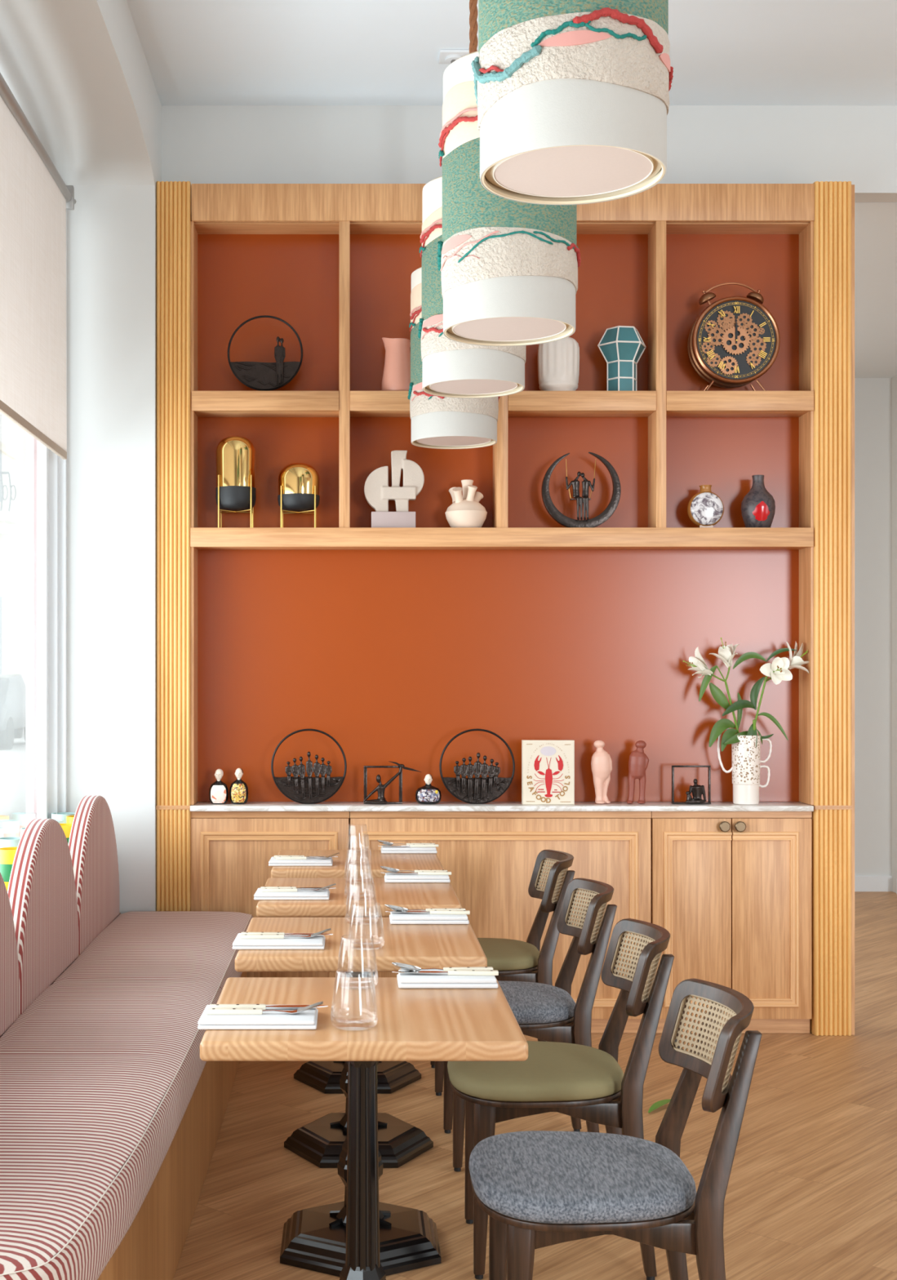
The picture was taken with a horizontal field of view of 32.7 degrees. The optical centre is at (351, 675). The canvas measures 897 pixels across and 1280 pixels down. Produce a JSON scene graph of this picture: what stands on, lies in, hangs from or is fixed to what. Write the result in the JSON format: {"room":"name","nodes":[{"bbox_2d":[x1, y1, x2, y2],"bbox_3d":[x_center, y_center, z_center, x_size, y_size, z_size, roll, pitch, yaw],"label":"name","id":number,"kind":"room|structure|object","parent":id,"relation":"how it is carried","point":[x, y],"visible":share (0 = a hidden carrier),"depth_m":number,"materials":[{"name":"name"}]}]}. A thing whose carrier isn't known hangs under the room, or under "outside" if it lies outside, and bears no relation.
{"room":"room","nodes":[
{"label":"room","id":0,"kind":"room"},
{"bbox_2d":[0,0,161,913],"bbox_3d":[-1.026,-0.450,1.002,0.509,3.740,10.404,0,0,0],"label":"wall","id":1,"kind":"structure","parent":0,"point":[78,71],"depth_m":6.00,"materials":[{"name":"white paint"}]},
{"bbox_2d":[0,72,75,459],"bbox_3d":[-1.096,-1.359,2.792,0.058,1.062,6.283,0,0,0],"label":"roller blind","id":2,"kind":"object","parent":1,"relation":"attached to","point":[35,200],"visible":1,"depth_m":5.21,"materials":[{"name":"white fabric"}]},
{"bbox_2d":[34,210,66,818],"bbox_3d":[-1.110,-0.645,2.700,0.244,2.670,6.600,0,0,0],"label":"window","id":3,"kind":"structure","parent":1,"relation":"in","point":[50,469],"depth_m":5.94,"materials":[{"name":"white glass"}]},
{"bbox_2d":[0,846,17,890],"bbox_3d":[-1.045,0.601,4.720,0.095,0.133,0.095,0,0,0],"label":"pot","id":4,"kind":"object","parent":3,"relation":"on","point":[7,855],"visible":0.32,"depth_m":4.68,"materials":[{"name":"yellow ceramic"}]},
{"bbox_2d":[0,836,21,848],"bbox_3d":[-1.118,0.601,5.020,0.093,0.133,0.093,0,0,0],"label":"pot","id":5,"kind":"object","parent":3,"relation":"on","point":[6,842],"visible":0.11,"depth_m":4.98,"materials":[{"name":"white ceramic"}]},
{"bbox_2d":[51,812,75,823],"bbox_3d":[-1.115,0.600,5.920,0.095,0.134,0.095,0,0,0],"label":"pot","id":6,"kind":"object","parent":3,"relation":"on","point":[60,815],"visible":0.17,"depth_m":5.88,"materials":[{"name":"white ceramic"}]},
{"bbox_2d":[59,823,72,844],"bbox_3d":[-1.035,0.600,5.470,0.093,0.134,0.093,0,0,0],"label":"pot","id":7,"kind":"object","parent":3,"relation":"on","point":[66,828],"visible":0.09,"depth_m":5.43,"materials":[{"name":"yellow ceramic"}]},
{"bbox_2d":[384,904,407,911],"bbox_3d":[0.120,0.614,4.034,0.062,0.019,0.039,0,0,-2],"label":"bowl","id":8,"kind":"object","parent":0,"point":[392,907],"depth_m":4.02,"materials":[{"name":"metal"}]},
{"bbox_2d":[415,783,441,804],"bbox_3d":[0.309,0.471,6.095,0.105,0.080,0.065,0,0,0],"label":"bottle","id":9,"kind":"object","parent":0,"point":[428,793],"depth_m":6.07,"materials":[{"name":"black ceramic"}]},
{"bbox_2d":[126,0,896,105],"bbox_3d":[2.700,-2.380,0.925,8.000,0.120,10.650,0,0,0],"label":"ceiling","id":10,"kind":"structure","parent":0,"point":[197,52],"depth_m":5.65,"materials":[{"name":"paint"}]},
{"bbox_2d":[408,49,499,448],"bbox_3d":[0.385,-1.595,5.698,0.344,1.447,0.333,0,0,0],"label":"pendant lamp","id":11,"kind":"object","parent":10,"relation":"hanging from","point":[437,422],"visible":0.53,"depth_m":5.61,"materials":[{"name":"fabric"}]},
{"bbox_2d":[417,435,491,446],"bbox_3d":[0.385,-0.884,5.700,0.276,0.010,0.276,0,0,0],"label":"diffuser","id":12,"kind":"object","parent":11,"relation":"attached to","point":[422,441],"depth_m":5.72,"materials":[{"name":"beige plastic"}]},
{"bbox_2d":[417,0,525,398],"bbox_3d":[0.384,-1.611,4.794,0.344,1.416,0.334,0,0,0],"label":"pendant lamp","id":13,"kind":"object","parent":10,"relation":"hanging from","point":[451,368],"visible":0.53,"depth_m":4.70,"materials":[{"name":"fabric"}]},
{"bbox_2d":[429,379,517,394],"bbox_3d":[0.385,-0.915,4.796,0.276,0.010,0.276,0,0,0],"label":"diffuser","id":14,"kind":"object","parent":13,"relation":"attached to","point":[436,386],"depth_m":4.81,"materials":[{"name":"beige plastic"}]},
{"bbox_2d":[437,50,581,346],"bbox_3d":[0.383,-1.578,3.713,0.344,1.482,0.330,0,0,0],"label":"pendant lamp","id":15,"kind":"object","parent":10,"relation":"hanging from","point":[508,268],"visible":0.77,"depth_m":3.59,"materials":[{"name":"fabric"}]},
{"bbox_2d":[452,316,566,341],"bbox_3d":[0.385,-0.850,3.714,0.276,0.010,0.276,0,0,0],"label":"diffuser","id":16,"kind":"object","parent":15,"relation":"attached to","point":[464,328],"depth_m":3.72,"materials":[{"name":"beige plastic"}]},
{"bbox_2d":[471,0,673,204],"bbox_3d":[0.384,-1.593,2.646,0.343,1.452,0.338,0,0,16],"label":"pendant lamp","id":17,"kind":"object","parent":10,"relation":"hanging from","point":[572,96],"visible":1,"depth_m":2.52,"materials":[{"name":"fabric"}]},
{"bbox_2d":[493,145,653,197],"bbox_3d":[0.385,-0.880,2.650,0.276,0.010,0.276,0,0,0],"label":"diffuser","id":18,"kind":"object","parent":17,"relation":"attached to","point":[518,171],"depth_m":2.65,"materials":[{"name":"beige plastic"}]},
{"bbox_2d":[161,105,896,848],"bbox_3d":[2.700,-0.450,6.272,8.000,3.740,0.136,0,0,0],"label":"wall","id":19,"kind":"structure","parent":0,"point":[201,144],"depth_m":6.20,"materials":[{"name":"white paint"}]},
{"bbox_2d":[173,891,896,1279],"bbox_3d":[2.700,1.470,2.980,8.000,0.100,14.760,0,0,0],"label":"floor","id":20,"kind":"structure","parent":0,"point":[811,1193],"depth_m":4.42,"materials":[{"name":"brown wood"}]},
{"bbox_2d":[0,795,253,1279],"bbox_3d":[-0.673,0.927,4.159,0.592,0.985,3.662,0,0,0],"label":"banquette","id":21,"kind":"object","parent":20,"relation":"on","point":[112,1114],"visible":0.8,"depth_m":3.85,"materials":[{"name":"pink fabric"}]},
{"bbox_2d":[155,181,191,911],"bbox_3d":[-0.702,-0.266,6.108,0.134,3.370,0.188,0,0,0],"label":"fluted pilaster","id":22,"kind":"object","parent":20,"relation":"on","point":[174,199],"visible":0.68,"depth_m":6.02,"materials":[{"name":"brown wood"}]},
{"bbox_2d":[191,811,349,977],"bbox_3d":[-0.321,0.977,6.109,0.627,0.885,0.184,0,0,0],"label":"base cabinet","id":23,"kind":"object","parent":20,"relation":"on","point":[232,851],"visible":0.4,"depth_m":6.03,"materials":[{"name":"brown wood"}]},
{"bbox_2d":[271,849,444,1093],"bbox_3d":[0.023,1.032,5.377,0.582,0.773,0.585,0,0,0],"label":"dining table","id":24,"kind":"object","parent":20,"relation":"on","point":[324,1077],"visible":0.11,"depth_m":5.26,"materials":[{"name":"brown wood"}]},
{"bbox_2d":[268,856,333,866],"bbox_3d":[-0.172,0.638,5.246,0.217,0.016,0.147,0,0,0],"label":"napkin","id":25,"kind":"object","parent":24,"relation":"on","point":[308,861],"visible":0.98,"depth_m":5.17,"materials":[{"name":"white fabric"}]},
{"bbox_2d":[275,852,339,859],"bbox_3d":[-0.149,0.619,5.238,0.218,0.022,0.022,0,0,-2],"label":"fork","id":26,"kind":"object","parent":25,"relation":"on","point":[328,856],"visible":1,"depth_m":5.23,"materials":[{"name":"metal"}]},
{"bbox_2d":[380,844,437,853],"bbox_3d":[0.211,0.636,5.594,0.203,0.020,0.110,0,0,0],"label":"napkin","id":27,"kind":"object","parent":24,"relation":"on","point":[404,849],"visible":0.85,"depth_m":5.54,"materials":[{"name":"white fabric"}]},
{"bbox_2d":[382,844,438,847],"bbox_3d":[0.209,0.621,5.576,0.222,0.010,0.018,0,0,-3],"label":"knife","id":28,"kind":"object","parent":27,"relation":"on","point":[410,845],"visible":1,"depth_m":5.57,"materials":[{"name":"metal"}]},
{"bbox_2d":[256,877,462,1168],"bbox_3d":[0.023,1.032,4.593,0.582,0.773,0.585,0,0,0],"label":"dining table","id":29,"kind":"object","parent":20,"relation":"on","point":[320,1142],"visible":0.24,"depth_m":4.48,"materials":[{"name":"brown wood"}]},
{"bbox_2d":[253,888,329,900],"bbox_3d":[-0.172,0.638,4.463,0.217,0.016,0.147,0,0,0],"label":"napkin","id":30,"kind":"object","parent":29,"relation":"on","point":[300,895],"visible":0.95,"depth_m":4.39,"materials":[{"name":"white fabric"}]},
{"bbox_2d":[260,886,336,889],"bbox_3d":[-0.155,0.625,4.488,0.222,0.010,0.018,0,0,-1],"label":"knife","id":31,"kind":"object","parent":30,"relation":"on","point":[260,886],"visible":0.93,"depth_m":4.49,"materials":[{"name":"metal"}]},
{"bbox_2d":[261,883,336,892],"bbox_3d":[-0.153,0.619,4.455,0.218,0.022,0.022,0,0,-2],"label":"fork","id":32,"kind":"object","parent":30,"relation":"on","point":[263,890],"visible":1,"depth_m":4.45,"materials":[{"name":"metal"}]},
{"bbox_2d":[384,873,450,882],"bbox_3d":[0.208,0.636,4.811,0.204,0.020,0.110,0,0,0],"label":"napkin","id":33,"kind":"object","parent":29,"relation":"on","point":[388,877],"visible":0.89,"depth_m":4.76,"materials":[{"name":"white fabric"}]},
{"bbox_2d":[380,866,447,872],"bbox_3d":[0.199,0.615,4.842,0.214,0.021,0.039,0,0,3],"label":"spoon","id":34,"kind":"object","parent":33,"relation":"on","point":[388,868],"visible":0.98,"depth_m":4.83,"materials":[{"name":"metal"}]},
{"bbox_2d":[382,871,451,875],"bbox_3d":[0.205,0.621,4.802,0.222,0.010,0.018,0,0,2],"label":"knife","id":35,"kind":"object","parent":33,"relation":"on","point":[422,873],"visible":1,"depth_m":4.79,"materials":[{"name":"metal"}]},
{"bbox_2d":[235,917,487,1276],"bbox_3d":[0.023,1.032,3.797,0.582,0.773,0.585,0,0,0],"label":"dining table","id":36,"kind":"object","parent":20,"relation":"on","point":[314,1238],"visible":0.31,"depth_m":3.68,"materials":[{"name":"brown wood"}]},
{"bbox_2d":[232,933,325,949],"bbox_3d":[-0.172,0.638,3.666,0.217,0.016,0.147,0,0,0],"label":"napkin","id":37,"kind":"object","parent":36,"relation":"on","point":[317,942],"visible":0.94,"depth_m":3.60,"materials":[{"name":"white fabric"}]},
{"bbox_2d":[240,928,331,938],"bbox_3d":[-0.157,0.619,3.660,0.218,0.022,0.022,0,0,-3],"label":"fork","id":38,"kind":"object","parent":37,"relation":"on","point":[260,935],"visible":1,"depth_m":3.65,"materials":[{"name":"metal"}]},
{"bbox_2d":[240,932,333,935],"bbox_3d":[-0.155,0.625,3.688,0.222,0.010,0.018,0,0,1],"label":"knife","id":39,"kind":"object","parent":37,"relation":"on","point":[242,933],"visible":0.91,"depth_m":3.68,"materials":[{"name":"metal"}]},
{"bbox_2d":[344,882,378,924],"bbox_3d":[0.028,0.593,3.983,0.088,0.104,0.088,0,0,0],"label":"tumbler","id":40,"kind":"object","parent":36,"relation":"on","point":[373,882],"visible":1,"depth_m":3.97,"materials":[{"name":"clear glass"}]},
{"bbox_2d":[347,902,384,950],"bbox_3d":[0.036,0.593,3.623,0.088,0.104,0.088,0,0,0],"label":"tumbler","id":41,"kind":"object","parent":36,"relation":"on","point":[358,948],"visible":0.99,"depth_m":3.61,"materials":[{"name":"clear glass"}]},
{"bbox_2d":[389,911,469,924],"bbox_3d":[0.204,0.636,4.015,0.205,0.020,0.110,0,0,0],"label":"napkin","id":42,"kind":"object","parent":36,"relation":"on","point":[394,917],"visible":0.89,"depth_m":3.96,"materials":[{"name":"white fabric"}]},
{"bbox_2d":[384,904,466,911],"bbox_3d":[0.196,0.615,4.036,0.214,0.021,0.039,0,0,-2],"label":"spoon","id":43,"kind":"object","parent":42,"relation":"on","point":[391,907],"visible":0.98,"depth_m":4.03,"materials":[{"name":"metal"}]},
{"bbox_2d":[385,910,470,914],"bbox_3d":[0.201,0.621,4.010,0.222,0.010,0.018,0,0,4],"label":"knife","id":44,"kind":"object","parent":42,"relation":"on","point":[432,912],"visible":1,"depth_m":4.00,"materials":[{"name":"metal"}]},
{"bbox_2d":[200,977,528,1279],"bbox_3d":[0.023,1.032,2.984,0.582,0.773,0.585,0,0,0],"label":"dining table","id":45,"kind":"object","parent":20,"relation":"on","point":[413,1024],"visible":0.95,"depth_m":2.95,"materials":[{"name":"brown wood"}]},
{"bbox_2d":[197,1004,318,1029],"bbox_3d":[-0.172,0.638,2.853,0.217,0.016,0.147,0,0,0],"label":"napkin","id":46,"kind":"object","parent":45,"relation":"on","point":[306,1020],"visible":0.84,"depth_m":2.79,"materials":[{"name":"white fabric"}]},
{"bbox_2d":[205,1001,323,1014],"bbox_3d":[-0.161,0.619,2.842,0.218,0.022,0.022,0,0,0],"label":"fork","id":47,"kind":"object","parent":46,"relation":"on","point":[209,1011],"visible":1,"depth_m":2.83,"materials":[{"name":"metal"}]},
{"bbox_2d":[209,1004,327,1009],"bbox_3d":[-0.155,0.625,2.881,0.222,0.010,0.018,0,0,-2],"label":"knife","id":48,"kind":"object","parent":46,"relation":"on","point":[263,1006],"visible":0.87,"depth_m":2.87,"materials":[{"name":"metal"}]},
{"bbox_2d":[330,966,377,1031],"bbox_3d":[0.006,0.593,2.810,0.088,0.104,0.088,0,0,0],"label":"tumbler","id":49,"kind":"object","parent":45,"relation":"on","point":[352,1028],"visible":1,"depth_m":2.80,"materials":[{"name":"clear glass"}]},
{"bbox_2d":[336,933,378,990],"bbox_3d":[0.013,0.593,3.170,0.088,0.104,0.088,0,0,0],"label":"tumbler","id":50,"kind":"object","parent":45,"relation":"on","point":[343,981],"visible":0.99,"depth_m":3.16,"materials":[{"name":"clear glass"}]},
{"bbox_2d":[396,969,497,988],"bbox_3d":[0.201,0.636,3.202,0.206,0.020,0.110,0,0,0],"label":"napkin","id":51,"kind":"object","parent":45,"relation":"on","point":[405,980],"visible":0.8,"depth_m":3.15,"materials":[{"name":"white fabric"}]},
{"bbox_2d":[391,962,493,971],"bbox_3d":[0.193,0.615,3.221,0.214,0.021,0.039,0,0,-3],"label":"fork","id":52,"kind":"object","parent":51,"relation":"on","point":[402,966],"visible":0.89,"depth_m":3.22,"materials":[{"name":"metal"}]},
{"bbox_2d":[391,962,421,970],"bbox_3d":[0.117,0.614,3.217,0.062,0.019,0.039,0,0,-3],"label":"bowl","id":53,"kind":"object","parent":52,"relation":"attached to","point":[402,966],"depth_m":3.21,"materials":[{"name":"metal"}]},
{"bbox_2d":[391,969,498,975],"bbox_3d":[0.197,0.621,3.193,0.222,0.010,0.018,0,0,2],"label":"knife","id":54,"kind":"object","parent":51,"relation":"on","point":[451,972],"visible":1,"depth_m":3.19,"materials":[{"name":"metal"}]},
{"bbox_2d":[350,811,651,1033],"bbox_3d":[0.592,0.977,6.109,1.192,0.885,0.184,0,0,0],"label":"base cabinet","id":55,"kind":"object","parent":20,"relation":"on","point":[491,857],"visible":0.43,"depth_m":6.03,"materials":[{"name":"brown wood"}]},
{"bbox_2d":[190,801,813,811],"bbox_3d":[0.594,0.522,6.096,2.455,0.021,0.190,0,0,0],"label":"countertop","id":56,"kind":"structure","parent":55,"relation":"on","point":[198,806],"depth_m":6.00,"materials":[{"name":"white stone"}]},
{"bbox_2d":[208,768,228,804],"bbox_3d":[-0.529,0.442,6.094,0.079,0.140,0.050,0,0,0],"label":"figurine","id":57,"kind":"object","parent":56,"relation":"on","point":[218,790],"visible":1,"depth_m":6.08,"materials":[{"name":"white ceramic"}]},
{"bbox_2d":[208,779,228,804],"bbox_3d":[-0.529,0.462,6.095,0.079,0.100,0.049,0,0,0],"label":"bottle","id":58,"kind":"object","parent":57,"relation":"on","point":[218,790],"depth_m":6.08,"materials":[{"name":"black ceramic"}]},
{"bbox_2d":[229,768,248,804],"bbox_3d":[-0.448,0.440,6.094,0.076,0.143,0.049,0,0,0],"label":"figurine","id":59,"kind":"object","parent":56,"relation":"on","point":[238,789],"visible":1,"depth_m":6.08,"materials":[{"name":"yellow ceramic"}]},
{"bbox_2d":[271,728,346,804],"bbox_3d":[-0.169,0.361,6.088,0.302,0.300,0.047,0,0,0],"label":"ring sculpture","id":60,"kind":"object","parent":56,"relation":"on","point":[303,789],"visible":1,"depth_m":6.09,"materials":[{"name":"brown metal"}]},
{"bbox_2d":[363,760,421,804],"bbox_3d":[0.165,0.426,6.081,0.233,0.171,0.055,0,0,0],"label":"sculpture","id":61,"kind":"object","parent":56,"relation":"on","point":[380,788],"visible":1,"depth_m":6.08,"materials":[{"name":"brown metal"}]},
{"bbox_2d":[415,773,441,804],"bbox_3d":[0.309,0.452,6.095,0.105,0.119,0.066,0,0,0],"label":"figurine","id":62,"kind":"object","parent":56,"relation":"on","point":[428,793],"visible":1,"depth_m":6.07,"materials":[{"name":"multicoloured ceramic"}]},
{"bbox_2d":[439,728,515,804],"bbox_3d":[0.504,0.361,6.088,0.302,0.300,0.047,0,0,0],"label":"ring sculpture","id":63,"kind":"object","parent":56,"relation":"on","point":[483,789],"visible":1,"depth_m":6.09,"materials":[{"name":"brown metal"}]},
{"bbox_2d":[190,183,814,804],"bbox_3d":[0.598,-0.716,6.109,2.464,2.455,0.185,0,0,0],"label":"bookcase","id":64,"kind":"object","parent":56,"relation":"on","point":[393,644],"visible":0.85,"depth_m":6.19,"materials":[{"name":"orange paint"}]},
{"bbox_2d":[215,435,256,527],"bbox_3d":[-0.460,-0.770,6.095,0.161,0.370,0.161,0,0,0],"label":"decorative lamp","id":65,"kind":"object","parent":64,"relation":"on","point":[235,455],"visible":0.98,"depth_m":6.03,"materials":[{"name":"gold mirror"}]},
{"bbox_2d":[215,485,256,511],"bbox_3d":[-0.460,-0.706,6.095,0.161,0.088,0.161,0,0,0],"label":"bowl","id":66,"kind":"object","parent":65,"relation":"on","point":[228,498],"depth_m":6.03,"materials":[{"name":"black ceramic"}]},
{"bbox_2d":[227,315,302,391],"bbox_3d":[-0.343,-1.290,6.088,0.302,0.302,0.047,0,0,0],"label":"ring sculpture","id":67,"kind":"object","parent":64,"relation":"on","point":[261,376],"visible":1,"depth_m":6.09,"materials":[{"name":"brown metal"}]},
{"bbox_2d":[277,462,319,527],"bbox_3d":[-0.209,-0.717,6.095,0.168,0.263,0.168,0,0,0],"label":"vase","id":68,"kind":"object","parent":64,"relation":"on","point":[298,483],"visible":1,"depth_m":6.03,"materials":[{"name":"gold mirror"}]},
{"bbox_2d":[277,493,319,511],"bbox_3d":[-0.209,-0.690,6.095,0.168,0.061,0.168,0,0,0],"label":"bowl","id":69,"kind":"object","parent":68,"relation":"on","point":[288,502],"depth_m":6.03,"materials":[{"name":"black ceramic"}]},
{"bbox_2d":[364,450,424,527],"bbox_3d":[0.172,-0.742,6.095,0.239,0.314,0.090,0,0,0],"label":"abstract sculpture","id":70,"kind":"object","parent":64,"relation":"on","point":[377,491],"visible":1,"depth_m":6.07,"materials":[{"name":"ceramic"}]},
{"bbox_2d":[381,337,410,391],"bbox_3d":[0.193,-1.238,6.091,0.148,0.226,0.136,0,0,40],"label":"pitcher","id":71,"kind":"object","parent":64,"relation":"on","point":[397,369],"visible":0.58,"depth_m":6.05,"materials":[{"name":"pink ceramic"}]},
{"bbox_2d":[444,479,487,527],"bbox_3d":[0.460,-0.684,6.095,0.168,0.196,0.168,0,0,0],"label":"vase","id":72,"kind":"object","parent":64,"relation":"on","point":[466,510],"visible":0.95,"depth_m":6.04,"materials":[{"name":"ceramic"}]},
{"bbox_2d":[537,337,579,391],"bbox_3d":[0.829,-1.234,6.095,0.163,0.218,0.163,0,0,0],"label":"vase","id":73,"kind":"object","parent":64,"relation":"on","point":[558,361],"visible":0.82,"depth_m":6.03,"materials":[{"name":"beige ceramic"}]},
{"bbox_2d":[541,452,621,527],"bbox_3d":[0.919,-0.740,6.081,0.314,0.309,0.059,0,0,0],"label":"sculpture","id":74,"kind":"object","parent":64,"relation":"on","point":[553,511],"visible":1,"depth_m":6.08,"materials":[{"name":"brown metal"}]},
{"bbox_2d":[597,325,646,391],"bbox_3d":[1.083,-1.256,6.095,0.199,0.260,0.186,0,0,0],"label":"vase","id":75,"kind":"object","parent":64,"relation":"on","point":[622,347],"visible":0.94,"depth_m":6.04,"materials":[{"name":"teal ceramic"}]},
{"bbox_2d":[687,484,724,527],"bbox_3d":[1.417,-0.673,6.093,0.144,0.175,0.065,0,0,0],"label":"round vase","id":76,"kind":"object","parent":64,"relation":"on","point":[705,508],"visible":0.98,"depth_m":6.06,"materials":[{"name":"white ceramic"}]},
{"bbox_2d":[687,282,780,391],"bbox_3d":[1.528,-1.349,6.096,0.348,0.444,0.135,0,0,0],"label":"alarm clock","id":77,"kind":"object","parent":64,"relation":"on","point":[735,341],"visible":1,"depth_m":6.04,"materials":[{"name":"orange metal"}]},
{"bbox_2d":[741,475,775,527],"bbox_3d":[1.627,-0.693,6.095,0.133,0.215,0.134,0,0,0],"label":"bottle vase","id":78,"kind":"object","parent":64,"relation":"on","point":[758,505],"visible":0.94,"depth_m":6.05,"materials":[{"name":"ceramic"}]},
{"bbox_2d":[521,739,574,804],"bbox_3d":[0.784,0.383,6.071,0.205,0.256,0.047,0,0,0],"label":"gift box","id":79,"kind":"object","parent":56,"relation":"on","point":[548,766],"visible":1,"depth_m":6.05,"materials":[{"name":"beige paper"}]},
{"bbox_2d":[540,746,555,755],"bbox_3d":[0.782,0.298,6.048,0.062,0.038,0.001,0,0,0],"label":"print","id":80,"kind":"object","parent":79,"relation":"on","point":[544,750],"depth_m":6.05},
{"bbox_2d":[533,755,564,797],"bbox_3d":[0.784,0.398,6.049,0.122,0.167,0.002,0,0,0],"label":"print","id":81,"kind":"object","parent":79,"relation":"attached to","point":[548,770],"depth_m":6.05},
{"bbox_2d":[591,740,612,804],"bbox_3d":[1.001,0.384,6.095,0.083,0.254,0.063,0,0,0],"label":"figure sculpture","id":82,"kind":"object","parent":56,"relation":"on","point":[602,762],"visible":1,"depth_m":6.08,"materials":[{"name":"ceramic"}]},
{"bbox_2d":[626,740,648,804],"bbox_3d":[1.143,0.385,6.094,0.083,0.253,0.060,0,0,-21],"label":"figure sculpture","id":83,"kind":"object","parent":56,"relation":"on","point":[638,762],"visible":1,"depth_m":6.08,"materials":[{"name":"ceramic"}]},
{"bbox_2d":[671,765,711,804],"bbox_3d":[1.359,0.434,6.081,0.154,0.154,0.051,0,0,0],"label":"sculpture","id":84,"kind":"object","parent":56,"relation":"on","point":[697,790],"visible":1,"depth_m":6.08,"materials":[{"name":"brown metal"}]},
{"bbox_2d":[717,728,772,804],"bbox_3d":[1.575,0.358,6.097,0.195,0.306,0.112,0,0,28],"label":"flower vase","id":85,"kind":"object","parent":56,"relation":"on","point":[746,757],"visible":0.97,"depth_m":6.05,"materials":[{"name":"white ceramic"}]},
{"bbox_2d":[683,637,809,751],"bbox_3d":[1.578,0.084,6.061,0.524,0.475,0.121,0,0,0],"label":"lily bouquet","id":86,"kind":"object","parent":85,"relation":"in","point":[779,671],"visible":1,"depth_m":6.07,"materials":[{"name":"green plant"}]},
{"bbox_2d":[430,849,574,1095],"bbox_3d":[0.506,1.024,5.344,0.544,0.790,0.464,0,0,1],"label":"dining chair","id":87,"kind":"object","parent":20,"relation":"on","point":[514,960],"visible":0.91,"depth_m":5.18,"materials":[{"name":"brown wood"}]},
{"bbox_2d":[477,937,539,970],"bbox_3d":[0.448,0.970,5.345,0.428,0.045,0.464,0,0,1],"label":"seat cushion","id":88,"kind":"object","parent":87,"relation":"on","point":[501,954],"depth_m":5.22,"materials":[{"name":"green fabric"}]},
{"bbox_2d":[443,877,617,1171],"bbox_3d":[0.510,1.024,4.561,0.544,0.790,0.464,0,0,-1],"label":"dining chair","id":89,"kind":"object","parent":20,"relation":"on","point":[543,1011],"visible":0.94,"depth_m":4.40,"materials":[{"name":"brown wood"}]},
{"bbox_2d":[497,980,575,1024],"bbox_3d":[0.452,0.970,4.560,0.428,0.045,0.464,0,0,-1],"label":"seat cushion","id":90,"kind":"object","parent":89,"relation":"on","point":[530,1002],"depth_m":4.45,"materials":[{"name":"grey fabric"}]},
{"bbox_2d":[447,918,674,1279],"bbox_3d":[0.512,1.024,3.774,0.544,0.790,0.464,0,0,1],"label":"dining chair","id":91,"kind":"object","parent":20,"relation":"on","point":[581,1082],"visible":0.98,"depth_m":3.60,"materials":[{"name":"brown wood"}]},
{"bbox_2d":[447,1040,623,1102],"bbox_3d":[0.454,0.970,3.775,0.428,0.045,0.464,0,0,1],"label":"seat cushion","id":92,"kind":"object","parent":91,"relation":"on","point":[553,1071],"depth_m":3.63,"materials":[{"name":"green fabric"}]},
{"bbox_2d":[469,978,762,1279],"bbox_3d":[0.506,1.024,2.985,0.544,0.790,0.464,0,0,0],"label":"dining chair","id":93,"kind":"object","parent":20,"relation":"on","point":[537,1189],"visible":1,"depth_m":2.84,"materials":[{"name":"grey fabric"}]},
{"bbox_2d":[469,1130,696,1223],"bbox_3d":[0.448,0.970,2.985,0.428,0.045,0.464,0,0,0],"label":"seat cushion","id":94,"kind":"object","parent":93,"relation":"on","point":[528,1176],"depth_m":2.88,"materials":[{"name":"grey fabric"}]},
{"bbox_2d":[648,1098,671,1113],"bbox_3d":[1.018,1.410,5.013,0.033,0.013,0.181,0,0,40],"label":"fallen leaf","id":95,"kind":"object","parent":20,"relation":"on","point":[660,1103],"visible":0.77,"depth_m":5.00,"materials":[{"name":"green plant"}]},
{"bbox_2d":[650,811,812,1033],"bbox_3d":[1.507,0.977,6.099,0.633,0.885,0.203,0,0,0],"label":"base cabinet","id":96,"kind":"object","parent":20,"relation":"on","point":[731,891],"visible":0.84,"depth_m":6.03,"materials":[{"name":"brown wood"}]},
{"bbox_2d":[802,181,854,1035],"bbox_3d":[1.911,-0.266,6.108,0.160,3.370,0.188,0,0,0],"label":"fluted pilaster","id":97,"kind":"object","parent":20,"relation":"on","point":[833,818],"visible":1,"depth_m":6.02,"materials":[{"name":"brown wood"}]},
{"bbox_2d":[854,375,896,893],"bbox_3d":[4.344,-0.273,10.065,4.712,3.385,0.290,0,0,0],"label":"wall","id":98,"kind":"structure","parent":0,"point":[875,398],"depth_m":10.06,"materials":[{"name":"white paint"}]},
{"bbox_2d":[854,875,896,893],"bbox_3d":[4.344,1.370,9.981,4.712,0.100,0.158,0,0,0],"label":"baseboard","id":99,"kind":"structure","parent":98,"relation":"attached to","point":[862,883],"depth_m":10.04,"materials":[{"name":"white paint"}]},
{"bbox_2d":[854,202,896,377],"bbox_3d":[4.344,-2.022,8.348,4.712,0.115,4.025,0,0,0],"label":"ceiling","id":100,"kind":"structure","parent":0,"point":[875,223],"depth_m":7.75,"materials":[{"name":"paint"}]},
{"label":"outside","id":101,"kind":"structure","parent":0,"visible":0},
{"bbox_2d":[0,728,25,837],"bbox_3d":[-23.140,1.490,34.000,43.720,0.100,92.000,0,0,0],"label":"pavement","id":102,"kind":"structure","parent":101,"point":[12,762],"depth_m":19.42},
{"bbox_2d":[0,412,25,674],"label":"window","id":103,"kind":"structure","parent":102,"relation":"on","point":[12,437],"depth_m":42.94,"materials":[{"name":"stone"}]},
{"bbox_2d":[0,674,25,749],"bbox_3d":[-7.550,0.702,31.090,1.800,1.475,4.220,0,0,0],"label":"car","id":104,"kind":"object","parent":102,"relation":"on","point":[12,686],"visible":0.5,"depth_m":29.90,"materials":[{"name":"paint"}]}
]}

